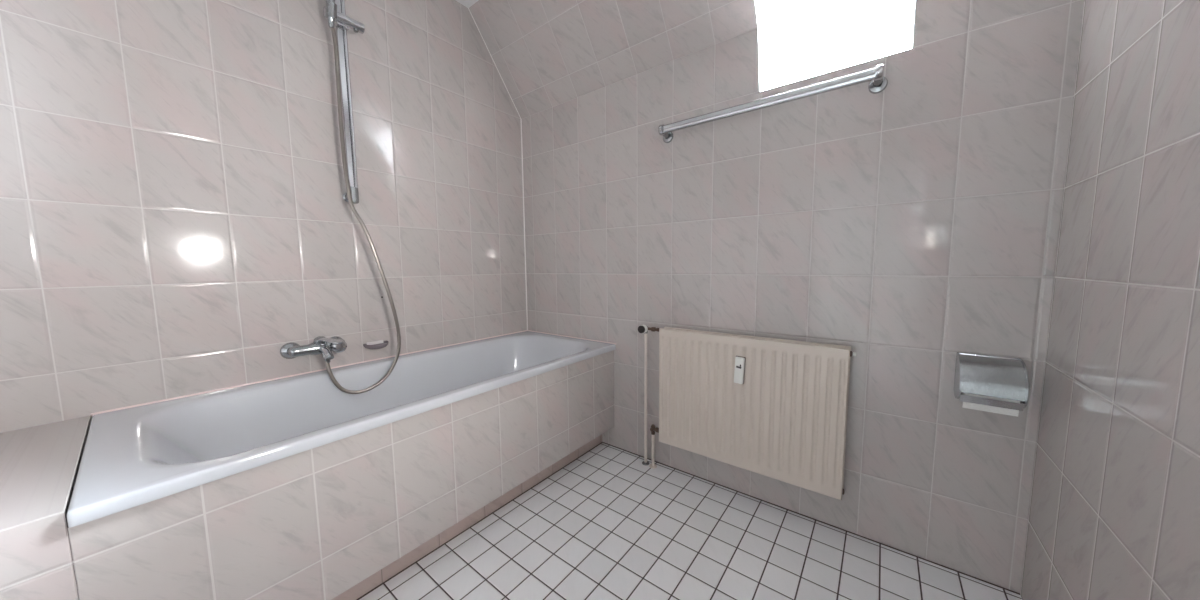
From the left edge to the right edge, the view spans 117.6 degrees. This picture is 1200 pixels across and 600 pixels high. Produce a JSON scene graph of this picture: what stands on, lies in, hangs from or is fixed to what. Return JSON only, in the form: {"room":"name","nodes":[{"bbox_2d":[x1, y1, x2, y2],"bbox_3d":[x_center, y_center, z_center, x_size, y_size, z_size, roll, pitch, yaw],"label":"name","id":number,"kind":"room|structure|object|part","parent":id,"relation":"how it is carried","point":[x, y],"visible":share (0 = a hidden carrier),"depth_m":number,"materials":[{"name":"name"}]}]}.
{"room":"bathroom","nodes":[
{"label":"bathroom","id":0,"kind":"room"},
{"bbox_2d":[0,0,526,432],"bbox_3d":[-1.504,-0.302,1.274,0.150,2.490,3.370,4,7,38],"label":"wall","id":1,"kind":"structure","parent":0,"point":[175,215],"depth_m":1.33,"materials":[{"name":"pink tile"}]},
{"bbox_2d":[0,416,90,599],"bbox_3d":[-1.386,0.690,0.788,0.730,0.606,0.350,4,7,38],"label":"ledge","id":2,"kind":"object","parent":1,"relation":"attached to","point":[39,465],"depth_m":0.69,"materials":[{"name":"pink tile"}]},
{"bbox_2d":[280,336,346,359],"bbox_3d":[-1.152,0.198,1.497,0.184,0.090,0.223,4,7,38],"label":"mixer tap","id":3,"kind":"object","parent":1,"relation":"attached to","point":[322,345],"visible":1,"depth_m":1.48,"materials":[{"name":"silver metal"}]},
{"bbox_3d":[-1.127,0.214,1.489,0.087,0.049,0.035,4,7,38],"label":"spout","id":4,"kind":"part","parent":3,"relation":"part of","materials":[{"name":"silver metal"}]},
{"bbox_3d":[-1.108,0.168,1.491,0.111,0.022,0.035,1,6,17],"label":"lever","id":5,"kind":"part","parent":3,"relation":"part of","materials":[{"name":"silver metal"}]},
{"bbox_3d":[-1.105,0.196,1.536,0.046,0.057,0.057,4,7,38],"label":"diverter knob","id":6,"kind":"part","parent":3,"relation":"part of","materials":[{"name":"silver metal"}]},
{"bbox_2d":[323,0,364,203],"bbox_3d":[-1.070,-0.933,1.533,0.156,1.032,0.143,4,7,38],"label":"shower rail","id":7,"kind":"object","parent":1,"relation":"attached to","point":[336,10],"visible":0.85,"depth_m":1.53,"materials":[{"name":"silver metal"}]},
{"bbox_2d":[327,0,334,22],"bbox_3d":[-1.040,-1.228,1.400,0.112,0.260,0.082,4,7,38],"label":"shower","id":8,"kind":"object","parent":7,"relation":"attached to","point":[331,19],"visible":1,"depth_m":1.44,"materials":[{"name":"silver metal"}]},
{"bbox_3d":[-1.074,-0.937,1.532,0.020,0.905,0.034,4,7,38],"label":"rail","id":9,"kind":"part","parent":7,"relation":"part of","materials":[{"name":"silver metal"}]},
{"bbox_2d":[323,20,400,393],"bbox_3d":[-1.045,-0.357,1.546,0.292,1.534,0.044,-5,7,-39],"label":"shower hose","id":10,"kind":"object","parent":7,"relation":"hanging from","point":[330,24],"visible":1,"depth_m":1.53,"materials":[{"name":"silver metal"}]},
{"bbox_2d":[91,330,615,415],"bbox_3d":[-0.740,0.301,1.583,0.750,0.010,1.754,4,7,38],"label":"trim","id":11,"kind":"structure","parent":1,"relation":"attached to","point":[95,413],"depth_m":1.49,"materials":[{"name":"plastic"}]},
{"bbox_2d":[363,340,388,348],"bbox_3d":[-1.048,0.215,1.719,0.079,0.032,0.104,4,7,38],"label":"soap dish","id":12,"kind":"object","parent":1,"relation":"attached to","point":[379,344],"visible":1,"depth_m":1.71,"materials":[{"name":"ceramic"}]},
{"bbox_3d":[-1.077,0.205,1.740,0.006,0.015,0.073,4,7,38],"label":"dish","id":13,"kind":"part","parent":12,"relation":"part of","materials":[{"name":"white ceramic"}]},
{"bbox_2d":[468,8,527,329],"bbox_3d":[-0.617,-0.714,2.263,0.008,1.881,0.363,4,7,38],"label":"trim","id":14,"kind":"structure","parent":1,"relation":"attached to","point":[468,8],"depth_m":2.40,"materials":[{"name":"white plastic"}]},
{"bbox_2d":[456,0,477,7],"bbox_3d":[-0.707,-1.519,0.201,2.600,0.120,2.863,4,7,38],"label":"ceiling","id":15,"kind":"structure","parent":0,"point":[467,3],"depth_m":1.99,"materials":[{"name":"white paint"}]},
{"bbox_2d":[469,0,760,118],"bbox_3d":[0.296,-1.364,1.510,2.300,0.519,0.398,4,7,38],"label":"wall","id":16,"kind":"structure","parent":0,"point":[547,54],"depth_m":1.83,"materials":[{"name":"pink tile"}]},
{"bbox_2d":[359,443,1021,599],"bbox_3d":[-0.491,1.054,0.689,2.600,0.120,3.470,4,7,38],"label":"floor","id":17,"kind":"structure","parent":0,"point":[608,524],"depth_m":1.32,"materials":[{"name":"white tile"}]},
{"bbox_2d":[67,331,615,527],"bbox_3d":[-0.734,0.603,1.606,0.743,0.608,1.744,4,7,38],"label":"bathtub","id":18,"kind":"object","parent":17,"relation":"on","point":[139,455],"visible":0.62,"depth_m":1.29,"materials":[{"name":"grey ceramic"}]},
{"bbox_2d":[67,350,613,599],"bbox_3d":[-0.508,0.632,1.434,0.142,0.577,1.750,4,7,38],"label":"bath panel","id":19,"kind":"object","parent":18,"relation":"attached to","point":[336,520],"visible":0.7,"depth_m":1.05,"materials":[{"name":"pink tile"}]},
{"bbox_2d":[642,333,649,465],"bbox_3d":[0.238,0.518,1.892,0.040,0.700,0.040,4,7,38],"label":"pipe","id":20,"kind":"object","parent":17,"relation":"on","point":[645,462],"visible":1,"depth_m":1.89,"materials":[{"name":"white metal"}]},
{"bbox_2d":[649,435,656,468],"bbox_3d":[0.276,0.781,1.888,0.040,0.176,0.040,4,7,38],"label":"pipe","id":21,"kind":"object","parent":17,"relation":"on","point":[653,465],"visible":1,"depth_m":1.88,"materials":[{"name":"white metal"}]},
{"bbox_2d":[522,0,1083,592],"bbox_3d":[0.428,-0.126,1.782,2.300,2.000,0.070,4,7,38],"label":"wall","id":22,"kind":"structure","parent":0,"point":[911,225],"depth_m":1.33,"materials":[{"name":"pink tile"}]},
{"bbox_2d":[356,442,1019,599],"bbox_3d":[0.135,0.959,0.967,1.660,0.002,1.750,4,7,38],"label":"trim","id":23,"kind":"structure","parent":22,"relation":"attached to","point":[602,442],"depth_m":1.43,"materials":[{"name":"tile"}]},
{"bbox_2d":[638,325,855,499],"bbox_3d":[0.574,0.434,1.614,0.902,0.579,0.106,4,7,38],"label":"radiator","id":24,"kind":"object","parent":22,"relation":"attached to","point":[775,408],"visible":1,"depth_m":1.50,"materials":[{"name":"beige metal"}]},
{"bbox_2d":[658,64,887,142],"bbox_3d":[0.620,-0.767,1.469,0.856,0.068,0.082,4,7,38],"label":"towel rail","id":25,"kind":"object","parent":22,"relation":"attached to","point":[878,83],"visible":1,"depth_m":1.37,"materials":[{"name":"silver metal"}]},
{"bbox_2d":[754,0,915,91],"bbox_3d":[0.777,-1.182,1.187,0.623,0.715,0.407,4,7,38],"label":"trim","id":26,"kind":"structure","parent":22,"relation":"attached to","point":[754,0],"depth_m":1.43,"materials":[{"name":"white paint"}]},
{"bbox_2d":[954,352,1028,410],"bbox_3d":[1.194,0.250,1.114,0.140,0.142,0.104,4,7,38],"label":"paper holder","id":27,"kind":"object","parent":22,"relation":"attached to","point":[984,375],"visible":0.99,"depth_m":1.09,"materials":[{"name":"silver metal"}]},
{"bbox_3d":[1.140,0.246,1.155,0.004,0.142,0.103,4,7,38],"label":"plate","id":28,"kind":"part","parent":27,"relation":"part of","materials":[{"name":"silver metal"}]},
{"bbox_2d":[961,393,1019,416],"bbox_3d":[1.194,0.281,1.117,0.116,0.108,0.080,4,7,38],"label":"toilet roll","id":29,"kind":"object","parent":27,"relation":"in","point":[968,405],"visible":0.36,"depth_m":1.09,"materials":[{"name":"paper"}]},
{"bbox_3d":[1.247,0.253,1.072,0.004,0.142,0.103,4,7,38],"label":"plate","id":30,"kind":"part","parent":27,"relation":"part of","materials":[{"name":"silver metal"}]},
{"bbox_2d":[1020,0,1199,599],"bbox_3d":[0.431,-0.180,-0.223,0.150,2.490,3.370,4,7,38],"label":"wall","id":31,"kind":"structure","parent":0,"point":[1114,513],"depth_m":0.74,"materials":[{"name":"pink tile"}]}
]}

